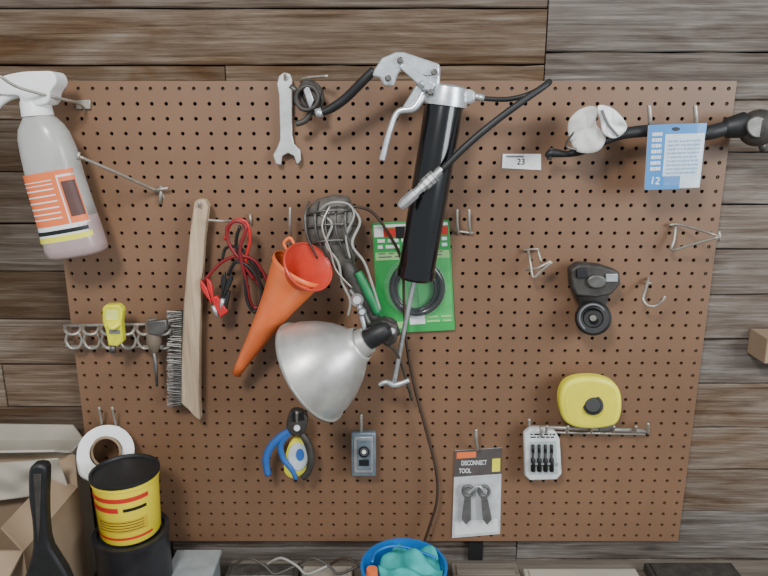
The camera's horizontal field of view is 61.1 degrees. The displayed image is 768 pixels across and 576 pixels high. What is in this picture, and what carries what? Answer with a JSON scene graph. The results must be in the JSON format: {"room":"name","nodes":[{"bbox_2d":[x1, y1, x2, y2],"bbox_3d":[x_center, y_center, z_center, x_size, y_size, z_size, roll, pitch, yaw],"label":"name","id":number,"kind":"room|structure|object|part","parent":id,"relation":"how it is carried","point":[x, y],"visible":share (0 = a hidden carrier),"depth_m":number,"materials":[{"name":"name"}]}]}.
{"room":"garage workshop","nodes":[
{"label":"garage workshop","id":0,"kind":"room"},
{"bbox_2d":[0,0,767,559],"bbox_3d":[0.100,0.231,1.337,4.200,2.092,0.048,0,14,0],"label":"wall","id":1,"kind":"structure","parent":0,"point":[724,516],"depth_m":1.16,"materials":[{"name":"brown wood"}]},
{"bbox_2d":[52,81,736,559],"bbox_3d":[0.009,0.110,1.270,1.219,0.980,0.022,0,14,0],"label":"pegboard","id":2,"kind":"object","parent":1,"relation":"attached to","point":[516,336],"visible":0.76,"depth_m":1.24,"materials":[{"name":"brown wood"}]},
{"bbox_2d":[0,75,90,110],"bbox_3d":[-0.555,-0.320,1.080,0.079,0.055,0.148,0,14,0],"label":"hook","id":3,"kind":"object","parent":2,"relation":"attached to","point":[80,104],"depth_m":1.08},
{"bbox_2d":[0,71,107,260],"bbox_3d":[-0.570,-0.203,1.107,0.165,0.314,0.075,0,14,0],"label":"spray bottle","id":4,"kind":"object","parent":2,"relation":"hanging from","point":[67,219],"visible":1,"depth_m":1.08,"materials":[{"name":"plastic"}]},
{"bbox_3d":[-0.521,-0.150,1.092,0.041,0.080,0.013,-9,17,-32],"label":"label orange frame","id":5,"kind":"part","parent":4,"relation":"part of","materials":[{"name":"orange paper"}]},
{"bbox_2d":[61,179,85,215],"bbox_3d":[-0.521,-0.151,1.091,0.033,0.061,0.010,-9,17,-32],"label":"photo","id":6,"kind":"object","parent":4,"relation":"on","point":[73,194],"depth_m":1.09},
{"bbox_2d":[42,212,107,260],"bbox_3d":[-0.542,-0.090,1.136,0.109,0.081,0.074,0,14,0],"label":"liquid","id":7,"kind":"object","parent":4,"relation":"on","point":[65,235],"depth_m":1.10,"materials":[{"name":"liquid"}]},
{"bbox_2d":[76,425,133,480],"bbox_3d":[-0.542,0.319,1.262,0.106,0.106,0.075,-7,16,-24],"label":"tape roll","id":8,"kind":"object","parent":2,"relation":"hanging from","point":[84,464],"visible":0.69,"depth_m":1.25,"materials":[{"name":"white plastic"}]},
{"bbox_2d":[95,406,120,427],"bbox_3d":[-0.548,0.257,1.283,0.048,0.065,0.038,0,14,0],"label":"hook","id":9,"kind":"object","parent":2,"relation":"attached to","point":[99,408],"depth_m":1.27,"materials":[{"name":"silver metal"}]},
{"bbox_2d":[63,323,172,349],"bbox_3d":[-0.502,0.092,1.230,0.214,0.049,0.060,0,14,0],"label":"tool rack","id":10,"kind":"object","parent":2,"relation":"attached to","point":[135,325],"visible":0.69,"depth_m":1.23,"materials":[{"name":"metal"}]},
{"bbox_3d":[-0.510,0.070,1.237,0.198,0.010,0.006,0,14,0],"label":"rail","id":11,"kind":"part","parent":10,"relation":"part of","materials":[{"name":"metal"}]},
{"bbox_2d":[103,303,125,352],"bbox_3d":[-0.490,0.075,1.182,0.040,0.094,0.028,0,14,0],"label":"utility knife","id":12,"kind":"object","parent":10,"relation":"hanging from","point":[113,313],"visible":1,"depth_m":1.18,"materials":[{"name":"yellow plastic"}]},
{"bbox_3d":[-0.511,0.112,1.239,0.191,0.007,0.005,0,14,0],"label":"rail","id":13,"kind":"part","parent":10,"relation":"part of","materials":[{"name":"metal"}]},
{"bbox_2d":[145,317,168,386],"bbox_3d":[-0.419,0.120,1.214,0.046,0.136,0.031,0,14,0],"label":"hammer","id":14,"kind":"object","parent":10,"relation":"hanging from","point":[154,327],"visible":1,"depth_m":1.20,"materials":[{"name":"metal"}]},
{"bbox_3d":[-0.428,0.087,1.207,0.028,0.066,0.028,0,14,0],"label":"handle","id":15,"kind":"part","parent":14,"relation":"part of","materials":[{"name":"beige wood"}]},
{"bbox_3d":[-0.430,0.151,1.223,0.009,0.072,0.009,-6,15,-22],"label":"blade","id":16,"kind":"part","parent":14,"relation":"part of","materials":[{"name":"metal"}]},
{"bbox_2d":[76,152,168,203],"bbox_3d":[-0.442,-0.187,1.119,0.105,0.100,0.139,0,14,0],"label":"hook","id":17,"kind":"object","parent":2,"relation":"attached to","point":[159,190],"depth_m":1.12,"materials":[{"name":"silver metal"}]},
{"bbox_2d":[166,198,209,419],"bbox_3d":[-0.368,0.045,1.218,0.111,0.426,0.058,0,14,0],"label":"brush","id":18,"kind":"object","parent":2,"relation":"hanging from","point":[184,368],"visible":0.97,"depth_m":1.21,"materials":[{"name":"brown wood"}]},
{"bbox_3d":[-0.351,0.047,1.212,0.077,0.426,0.020,0,14,0],"label":"wood handle","id":19,"kind":"part","parent":18,"relation":"part of","materials":[{"name":"beige wood"}]},
{"bbox_2d":[208,214,251,223],"bbox_3d":[-0.276,-0.121,1.171,0.067,0.019,0.067,0,14,0],"label":"hook","id":20,"kind":"object","parent":2,"relation":"attached to","point":[250,217],"depth_m":1.15,"materials":[{"name":"silver metal"}]},
{"bbox_2d":[200,218,266,317],"bbox_3d":[-0.270,-0.035,1.169,0.126,0.185,0.024,0,14,0],"label":"lead","id":21,"kind":"object","parent":2,"relation":"hanging from","point":[220,307],"visible":0.88,"depth_m":1.17,"materials":[{"name":"red rubber"}]},
{"bbox_2d":[232,236,318,376],"bbox_3d":[-0.194,0.040,1.164,0.180,0.269,0.102,0,14,0],"label":"funnel","id":22,"kind":"object","parent":2,"relation":"hanging from","point":[279,300],"visible":0.77,"depth_m":1.14,"materials":[{"name":"orange plastic"}]},
{"bbox_2d":[273,72,300,164],"bbox_3d":[-0.172,-0.296,1.140,0.042,0.157,0.032,10,17,34],"label":"wrench","id":23,"kind":"object","parent":2,"relation":"hanging from","point":[286,145],"visible":0.99,"depth_m":1.14,"materials":[{"name":"metal"}]},
{"bbox_2d":[262,407,314,479],"bbox_3d":[-0.183,0.300,1.258,0.086,0.157,0.073,-12,19,-39],"label":"pliers","id":24,"kind":"object","parent":2,"relation":"hanging from","point":[297,420],"visible":1,"depth_m":1.25,"materials":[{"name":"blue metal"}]},
{"bbox_3d":[-0.206,0.317,1.260,0.062,0.103,0.015,0,14,0],"label":"handle","id":25,"kind":"part","parent":24,"relation":"part of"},
{"bbox_3d":[-0.187,0.325,1.262,0.037,0.106,0.012,0,14,0],"label":"handle","id":26,"kind":"part","parent":24,"relation":"part of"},
{"bbox_3d":[-0.151,0.325,1.262,0.032,0.106,0.015,0,14,0],"label":"handle","id":27,"kind":"part","parent":24,"relation":"part of","materials":[{"name":"grey metal"}]},
{"bbox_2d":[289,207,291,245],"bbox_3d":[-0.169,-0.105,1.179,0.012,0.090,0.060,0,14,0],"label":"hook","id":28,"kind":"object","parent":2,"relation":"attached to","point":[290,228],"depth_m":1.15,"materials":[{"name":"silver metal"}]},
{"bbox_2d":[284,435,306,477],"bbox_3d":[-0.169,0.328,1.294,0.058,0.090,0.053,0,14,0],"label":"label","id":29,"kind":"object","parent":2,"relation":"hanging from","point":[296,454],"visible":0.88,"depth_m":1.27,"materials":[{"name":"paper"}]},
{"bbox_2d":[283,242,331,291],"bbox_3d":[-0.145,-0.013,1.138,0.092,0.139,0.124,-9,17,-30],"label":"funnel","id":30,"kind":"object","parent":2,"relation":"hanging from","point":[299,259],"visible":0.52,"depth_m":1.13,"materials":[{"name":"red plastic"}]},
{"bbox_2d":[289,75,328,126],"bbox_3d":[-0.126,-0.322,1.121,0.068,0.085,0.064,0,14,0],"label":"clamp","id":31,"kind":"object","parent":2,"relation":"attached to","point":[313,93],"visible":0.93,"depth_m":1.09,"materials":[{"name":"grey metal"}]},
{"bbox_2d":[275,288,412,422],"bbox_3d":[-0.065,0.114,1.161,0.269,0.243,0.178,-5,15,-18],"label":"lamp","id":32,"kind":"object","parent":2,"relation":"hanging from","point":[323,364],"visible":1,"depth_m":1.08,"materials":[{"name":"metal"}]},
{"bbox_3d":[-0.038,0.050,1.115,0.026,0.060,0.009,9,17,32],"label":"swivel rod","id":33,"kind":"part","parent":32,"relation":"part of","materials":[{"name":"metal"}]},
{"bbox_2d":[362,322,391,348],"bbox_3d":[-0.013,0.082,1.109,0.055,0.050,0.040,0,14,0],"label":"socket","id":34,"kind":"object","parent":32,"relation":"attached to","point":[376,334],"depth_m":1.09,"materials":[{"name":"black plastic"}]},
{"bbox_3d":[0.001,0.070,1.131,0.064,0.038,0.018,-8,16,-29],"label":"spring clamp arm","id":35,"kind":"part","parent":32,"relation":"part of","materials":[{"name":"grey metal"}]},
{"bbox_3d":[0.030,0.154,1.189,0.013,0.150,0.105,9,17,30],"label":"cord","id":36,"kind":"part","parent":32,"relation":"part of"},
{"bbox_2d":[359,413,362,431],"bbox_3d":[-0.045,0.272,1.281,0.008,0.072,0.050,0,14,0],"label":"hook","id":37,"kind":"object","parent":2,"relation":"attached to","point":[360,415],"depth_m":1.25,"materials":[{"name":"silver metal"}]},
{"bbox_2d":[351,430,375,475],"bbox_3d":[-0.040,0.328,1.273,0.050,0.095,0.032,0,14,0],"label":"electrical box","id":38,"kind":"object","parent":2,"relation":"attached to","point":[363,444],"visible":1,"depth_m":1.27,"materials":[{"name":"grey"}]},
{"bbox_3d":[-0.039,0.319,1.264,0.022,0.023,0.019,0,14,0],"label":"knob","id":39,"kind":"part","parent":38,"relation":"part of","materials":[{"name":"black"}]},
{"bbox_2d":[302,194,438,541],"bbox_3d":[-0.017,0.195,1.231,0.255,0.742,0.107,0,14,0],"label":"light","id":40,"kind":"object","parent":2,"relation":"hanging from","point":[330,225],"visible":0.97,"depth_m":1.13,"materials":[{"name":"metal"}]},
{"bbox_2d":[306,194,355,270],"bbox_3d":[-0.095,-0.097,1.145,0.091,0.134,0.049,0,14,0],"label":"cage","id":41,"kind":"object","parent":40,"relation":"attached to","point":[338,212],"depth_m":1.12,"materials":[{"name":"grey metal"}]},
{"bbox_3d":[-0.046,0.002,1.162,0.084,0.130,0.030,3,15,13],"label":"handle","id":42,"kind":"part","parent":40,"relation":"part of","materials":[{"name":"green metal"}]},
{"bbox_3d":[0.026,0.202,1.240,0.169,0.726,0.017,-3,15,-11],"label":"hanging cord","id":43,"kind":"part","parent":40,"relation":"part of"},
{"bbox_2d":[372,220,454,332],"bbox_3d":[0.057,-0.016,1.208,0.158,0.219,0.026,0,14,0],"label":"package","id":44,"kind":"object","parent":2,"relation":"hanging from","point":[432,307],"visible":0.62,"depth_m":1.22,"materials":[{"name":"green cardboard"}]},
{"bbox_2d":[378,251,442,257],"bbox_3d":[0.049,-0.062,1.204,0.120,0.014,0.001,0,14,0],"label":"print","id":45,"kind":"object","parent":44,"relation":"attached to","point":[439,251],"depth_m":1.21},
{"bbox_3d":[0.053,-0.061,1.206,0.138,0.021,0.001,0,14,0],"label":"pale panel","id":46,"kind":"part","parent":44,"relation":"part of","materials":[{"name":"green paper"}]},
{"bbox_2d":[378,237,446,248],"bbox_3d":[0.052,-0.083,1.199,0.129,0.023,0.001,0,14,0],"label":"print","id":47,"kind":"object","parent":44,"relation":"attached to","point":[443,238],"depth_m":1.20},
{"bbox_2d":[426,315,450,321],"bbox_3d":[0.104,0.058,1.235,0.048,0.015,0.001,0,14,0],"label":"print","id":48,"kind":"object","parent":44,"relation":"attached to","point":[436,315],"depth_m":1.24},
{"bbox_2d":[314,52,551,387],"bbox_3d":[0.077,-0.096,1.114,0.385,0.579,0.082,0,14,0],"label":"gun","id":49,"kind":"object","parent":2,"relation":"hanging from","point":[426,201],"visible":1,"depth_m":1.06,"materials":[{"name":"black paint"}]},
{"bbox_3d":[0.018,0.174,1.188,0.059,0.020,0.012,0,14,0],"label":"handle","id":50,"kind":"part","parent":49,"relation":"part of","materials":[{"name":"metal"}]},
{"bbox_3d":[0.031,-0.263,1.054,0.080,0.112,0.016,-2,15,-9],"label":"pump lever","id":51,"kind":"part","parent":49,"relation":"part of","materials":[{"name":"metal"}]},
{"bbox_3d":[0.036,0.076,1.163,0.044,0.202,0.009,0,14,0],"label":"rod","id":52,"kind":"part","parent":49,"relation":"part of","materials":[{"name":"metal"}]},
{"bbox_2d":[455,209,472,234],"bbox_3d":[0.147,-0.120,1.190,0.035,0.053,0.030,0,14,0],"label":"hook","id":53,"kind":"object","parent":2,"relation":"attached to","point":[457,230],"depth_m":1.18,"materials":[{"name":"silver metal"}]},
{"bbox_2d":[474,428,478,450],"bbox_3d":[0.184,0.303,1.291,0.017,0.070,0.046,0,14,0],"label":"hook","id":54,"kind":"object","parent":2,"relation":"attached to","point":[475,430],"depth_m":1.27,"materials":[{"name":"silver metal"}]},
{"bbox_2d":[452,448,501,537],"bbox_3d":[0.193,0.425,1.326,0.100,0.208,0.025,0,14,0],"label":"package","id":55,"kind":"object","parent":2,"relation":"hanging from","point":[477,474],"visible":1,"depth_m":1.33,"materials":[{"name":"white cardboard"}]},
{"bbox_3d":[0.169,0.453,1.331,0.018,0.069,0.006,0,14,0],"label":"tool leg","id":56,"kind":"part","parent":55,"relation":"part of","materials":[{"name":"metal"}]},
{"bbox_3d":[0.209,0.453,1.331,0.024,0.069,0.006,0,14,0],"label":"tool leg","id":57,"kind":"part","parent":55,"relation":"part of","materials":[{"name":"metal"}]},
{"bbox_2d":[502,154,540,169],"bbox_3d":[0.248,-0.227,1.172,0.071,0.028,0.002,0,14,0],"label":"number tag","id":58,"kind":"object","parent":2,"relation":"attached to","point":[514,161],"visible":1,"depth_m":1.17,"materials":[{"name":"white paper"}]},
{"bbox_2d":[523,248,552,277],"bbox_3d":[0.280,-0.046,1.195,0.046,0.050,0.057,0,14,0],"label":"hook","id":59,"kind":"object","parent":2,"relation":"attached to","point":[548,263],"depth_m":1.18,"materials":[{"name":"silver metal"}]},
{"bbox_2d":[539,426,542,436],"bbox_3d":[0.309,0.288,1.280,0.006,0.058,0.061,4,15,16],"label":"prong","id":60,"kind":"object","parent":2,"relation":"attached to","point":[540,427],"visible":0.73,"depth_m":1.25,"materials":[{"name":"metal"}]},
{"bbox_2d":[527,418,649,434],"bbox_3d":[0.407,0.278,1.276,0.256,0.051,0.063,0,14,0],"label":"tool rack","id":61,"kind":"object","parent":2,"relation":"attached to","point":[618,431],"visible":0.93,"depth_m":1.28,"materials":[{"name":"metal"}]},
{"bbox_2d":[523,427,560,479],"bbox_3d":[0.312,0.326,1.281,0.079,0.112,0.014,0,14,0],"label":"case","id":62,"kind":"object","parent":61,"relation":"hanging from","point":[529,430],"visible":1,"depth_m":1.27,"materials":[{"name":"white plastic"}]},
{"bbox_2d":[531,452,534,471],"bbox_3d":[0.292,0.340,1.272,0.010,0.042,0.009,-6,15,-22],"label":"bit","id":63,"kind":"object","parent":62,"relation":"in","point":[532,458],"visible":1,"depth_m":1.27,"materials":[{"name":"black metal"}]},
{"bbox_2d":[531,444,534,452],"bbox_3d":[0.290,0.314,1.267,0.007,0.018,0.006,0,14,0],"label":"bit shank","id":64,"kind":"object","parent":63,"relation":"attached to","point":[532,446],"depth_m":1.26},
{"bbox_2d":[537,452,541,471],"bbox_3d":[0.304,0.340,1.272,0.011,0.042,0.009,0,14,0],"label":"bit","id":65,"kind":"object","parent":62,"relation":"in","point":[539,460],"visible":1,"depth_m":1.27,"materials":[{"name":"black metal"}]},
{"bbox_2d":[530,434,554,437],"bbox_3d":[0.309,0.287,1.264,0.048,0.009,0.001,0,14,0],"label":"print","id":66,"kind":"object","parent":62,"relation":"attached to","point":[530,434],"visible":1,"depth_m":1.26,"materials":[{"name":"black paint"}]},
{"bbox_2d":[530,441,557,474],"bbox_3d":[0.314,0.334,1.276,0.059,0.074,0.001,0,14,0],"label":"window","id":67,"kind":"structure","parent":62,"relation":"attached to","point":[541,443],"depth_m":1.27,"materials":[{"name":"plastic"}]},
{"bbox_2d":[543,452,547,471],"bbox_3d":[0.316,0.340,1.272,0.011,0.042,0.009,0,14,0],"label":"bit","id":68,"kind":"object","parent":62,"relation":"in","point":[545,460],"visible":1,"depth_m":1.27,"materials":[{"name":"black metal"}]},
{"bbox_2d":[549,452,553,471],"bbox_3d":[0.329,0.340,1.272,0.011,0.042,0.009,0,14,0],"label":"bit","id":69,"kind":"object","parent":62,"relation":"in","point":[551,460],"visible":1,"depth_m":1.27,"materials":[{"name":"black metal"}]},
{"bbox_2d":[557,373,620,431],"bbox_3d":[0.391,0.220,1.234,0.120,0.113,0.043,0,14,0],"label":"tape measure","id":70,"kind":"object","parent":61,"relation":"hanging from","point":[584,400],"visible":1,"depth_m":1.23,"materials":[{"name":"yellow plastic"}]},
{"bbox_3d":[0.394,0.221,1.224,0.038,0.037,0.021,5,15,19],"label":"knob","id":71,"kind":"part","parent":70,"relation":"part of","materials":[{"name":"black plastic"}]},
{"bbox_2d":[567,261,619,335],"bbox_3d":[0.383,0.021,1.201,0.091,0.139,0.079,0,14,0],"label":"caster wheel","id":72,"kind":"object","parent":2,"relation":"attached to","point":[592,283],"visible":1,"depth_m":1.18,"materials":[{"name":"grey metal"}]},
{"bbox_3d":[0.383,-0.016,1.191,0.091,0.063,0.030,0,14,0],"label":"mount plate","id":73,"kind":"part","parent":72,"relation":"part of","materials":[{"name":"grey metal"}]},
{"bbox_2d":[647,105,651,124],"bbox_3d":[0.460,-0.293,1.126,0.039,0.046,0.070,0,14,0],"label":"hook","id":74,"kind":"object","parent":2,"relation":"attached to","point":[649,109],"depth_m":1.09,"materials":[{"name":"silver metal"}]},
{"bbox_2d":[642,278,665,307],"bbox_3d":[0.493,0.008,1.206,0.038,0.047,0.063,0,14,0],"label":"hook","id":75,"kind":"object","parent":2,"relation":"attached to","point":[647,282],"depth_m":1.19,"materials":[{"name":"silver metal"}]},
{"bbox_2d":[545,109,767,159],"bbox_3d":[0.474,-0.260,1.106,0.393,0.085,0.070,0,14,0],"label":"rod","id":76,"kind":"object","parent":2,"relation":"attached to","point":[751,128],"visible":0.8,"depth_m":1.09,"materials":[{"name":"black rubber"}]},
{"bbox_2d":[565,105,626,152],"bbox_3d":[0.353,-0.263,1.077,0.101,0.078,0.027,0,14,0],"label":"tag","id":77,"kind":"object","parent":76,"relation":"hanging from","point":[585,136],"visible":1,"depth_m":1.08,"materials":[{"name":"white paper"}]},
{"bbox_3d":[0.433,-0.253,1.107,0.312,0.064,0.026,0,14,1],"label":"rod","id":78,"kind":"part","parent":76,"relation":"part of","materials":[{"name":"black rubber"}]},
{"bbox_2d":[722,112,749,137],"bbox_3d":[0.592,-0.276,1.099,0.042,0.044,0.044,0,14,0],"label":"socket","id":79,"kind":"object","parent":76,"relation":"attached to","point":[737,125],"depth_m":1.09,"materials":[{"name":"black plastic"}]},
{"bbox_2d":[644,123,706,189],"bbox_3d":[0.488,-0.220,1.091,0.097,0.110,0.014,0,14,0],"label":"card","id":80,"kind":"object","parent":2,"relation":"hanging from","point":[674,152],"visible":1,"depth_m":1.09,"materials":[{"name":"blue paper"}]},
{"bbox_3d":[0.455,-0.219,1.091,0.032,0.108,0.001,0,14,0],"label":"panel","id":81,"kind":"part","parent":80,"relation":"part of","materials":[{"name":"blue paper"}]},
{"bbox_2d":[650,132,662,170],"bbox_3d":[0.456,-0.228,1.088,0.019,0.063,0.001,0,14,0],"label":"print","id":82,"kind":"object","parent":80,"relation":"attached to","point":[658,133],"depth_m":1.09},
{"bbox_3d":[0.486,-0.179,1.101,0.030,0.023,0.001,0,14,0],"label":"foot panel","id":83,"kind":"part","parent":80,"relation":"part of","materials":[{"name":"blue paper"}]},
{"bbox_2d":[666,139,700,173],"bbox_3d":[0.501,-0.220,1.090,0.054,0.057,0.001,0,14,0],"label":"print","id":84,"kind":"object","parent":80,"relation":"attached to","point":[698,139],"depth_m":1.09},
{"bbox_2d":[669,222,721,250],"bbox_3d":[0.553,-0.089,1.169,0.065,0.050,0.088,0,14,0],"label":"hook","id":85,"kind":"object","parent":2,"relation":"attached to","point":[717,236],"depth_m":1.16,"materials":[{"name":"silver metal"}]},
{"bbox_2d":[693,105,697,122],"bbox_3d":[0.540,-0.293,1.126,0.043,0.046,0.070,0,14,0],"label":"hook","id":86,"kind":"object","parent":2,"relation":"attached to","point":[695,108],"depth_m":1.09,"materials":[{"name":"silver metal"}]},
{"bbox_2d":[747,329,767,363],"bbox_3d":[0.797,0.111,1.250,0.160,0.051,0.062,0,14,0],"label":"carton","id":87,"kind":"object","parent":1,"relation":"attached to","point":[758,338],"visible":1,"depth_m":1.25,"materials":[{"name":"cardboard"}]},
{"bbox_3d":[0.100,1.667,0.041,4.200,0.050,3.270,0,14,0],"label":"floor","id":88,"kind":"structure","parent":0,"visible":0},
{"bbox_2d":[94,560,767,575],"bbox_3d":[0.050,0.985,1.170,2.500,0.713,0.635,0,14,0],"label":"workbench","id":89,"kind":"object","parent":88,"relation":"on","point":[744,567],"depth_m":1.37,"materials":[{"name":"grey wood"}]},
{"bbox_2d":[0,455,88,575],"bbox_3d":[-0.763,0.498,1.142,0.375,0.291,0.303,0,14,0],"label":"cardboard box","id":90,"kind":"object","parent":89,"relation":"on","point":[16,525],"visible":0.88,"depth_m":1.19,"materials":[{"name":"beige cardboard"}]},
{"bbox_2d":[0,458,67,499],"bbox_3d":[-0.694,0.358,1.198,0.216,0.114,0.030,1,14,4],"label":"flap","id":91,"kind":"object","parent":90,"relation":"in","point":[14,476],"visible":0.74,"depth_m":1.19,"materials":[{"name":"cardboard"}]},
{"bbox_2d":[0,424,96,575],"bbox_3d":[-0.776,0.440,1.290,0.349,0.330,0.099,0,14,0],"label":"cardboard box","id":92,"kind":"object","parent":89,"relation":"on","point":[15,439],"visible":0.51,"depth_m":1.30,"materials":[{"name":"beige cardboard"}]},
{"bbox_2d":[26,460,73,575],"bbox_3d":[-0.544,0.456,1.017,0.143,0.408,0.021,0,14,0],"label":"dustpan","id":93,"kind":"object","parent":89,"relation":"on","point":[47,559],"visible":1,"depth_m":0.99,"materials":[{"name":"plastic"}]},
{"bbox_2d":[91,511,172,575],"bbox_3d":[-0.471,0.534,1.233,0.136,0.175,0.136,0,14,0],"label":"paint can","id":94,"kind":"object","parent":89,"relation":"on","point":[152,556],"visible":0.63,"depth_m":1.17,"materials":[{"name":"black metal"}]},
{"bbox_2d":[88,453,160,545],"bbox_3d":[-0.471,0.389,1.196,0.122,0.122,0.122,0,14,0],"label":"can","id":95,"kind":"object","parent":94,"relation":"on","point":[125,488],"visible":1,"depth_m":1.16,"materials":[{"name":"yellow metal"}]},
{"bbox_2d":[100,503,146,531],"bbox_3d":[-0.465,0.408,1.155,0.082,0.045,0.024,0,14,0],"label":"print","id":96,"kind":"object","parent":95,"relation":"on","point":[114,517],"depth_m":1.15,"materials":[{"name":"black"}]},
{"bbox_3d":[-0.471,0.333,1.182,0.122,0.007,0.122,0,14,0],"label":"lid","id":97,"kind":"part","parent":95,"relation":"part of","materials":[{"name":"black rubber"}]},
{"bbox_2d":[172,550,221,575],"bbox_3d":[-0.375,0.580,1.266,0.093,0.071,0.128,0,14,0],"label":"storage box","id":98,"kind":"object","parent":89,"relation":"on","point":[184,562],"visible":0.92,"depth_m":1.28,"materials":[{"name":"grey plastic"}]},
{"bbox_2d":[213,561,220,575],"bbox_3d":[-0.375,0.584,1.266,0.085,0.063,0.120,0,14,0],"label":"box","id":99,"kind":"object","parent":98,"relation":"in","point":[216,564],"depth_m":1.28,"materials":[{"name":"white cardboard"}]},
{"bbox_3d":[-0.249,0.588,1.335,0.149,0.021,0.050,0,14,0],"label":"steel strip","id":100,"kind":"part","parent":89,"relation":"part of","materials":[{"name":"grey metal"}]},
{"bbox_2d":[234,557,378,574],"bbox_3d":[-0.139,0.530,1.248,0.306,0.025,0.035,0,14,0],"label":"cord","id":101,"kind":"object","parent":89,"relation":"on","point":[245,558],"visible":0.89,"depth_m":1.24,"materials":[{"name":"white plastic"}]},
{"bbox_2d":[302,566,352,575],"bbox_3d":[-0.116,0.591,1.320,0.102,0.023,0.060,0,14,0],"label":"carton","id":102,"kind":"object","parent":89,"relation":"on","point":[327,571],"visible":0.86,"depth_m":1.33,"materials":[{"name":"cardboard"}]},
{"bbox_2d":[361,538,447,575],"bbox_3d":[0.037,0.548,1.206,0.160,0.159,0.160,0,14,0],"label":"plastic bucket","id":103,"kind":"object","parent":89,"relation":"on","point":[397,556],"visible":0.99,"depth_m":1.21,"materials":[{"name":"blue plastic"}]},
{"bbox_2d":[366,565,377,575],"bbox_3d":[-0.020,0.558,1.095,0.032,0.197,0.032,0,14,0],"label":"cap","id":104,"kind":"object","parent":103,"relation":"in","point":[371,570],"visible":1,"depth_m":1.07,"materials":[{"name":"orange plastic"}]},
{"bbox_3d":[0.029,0.484,1.191,0.128,0.027,0.050,-5,15,-18],"label":"bin handle","id":105,"kind":"part","parent":103,"relation":"part of","materials":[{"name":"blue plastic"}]},
{"bbox_2d":[450,563,519,575],"bbox_3d":[0.208,0.587,1.334,0.138,0.023,0.050,0,14,0],"label":"wood offcut","id":106,"kind":"object","parent":89,"relation":"on","point":[456,569],"visible":1,"depth_m":1.33,"materials":[{"name":"beige wood"}]},
{"bbox_2d":[522,569,638,575],"bbox_3d":[0.404,0.595,1.316,0.234,0.017,0.070,0,14,0],"label":"carton","id":107,"kind":"object","parent":89,"relation":"on","point":[526,572],"visible":1,"depth_m":1.33,"materials":[{"name":"cardboard"}]},
{"bbox_3d":[0.633,0.588,1.330,0.183,0.023,0.060,0,14,0],"label":"steel strip","id":108,"kind":"part","parent":89,"relation":"part of","materials":[{"name":"grey metal"}]}
]}

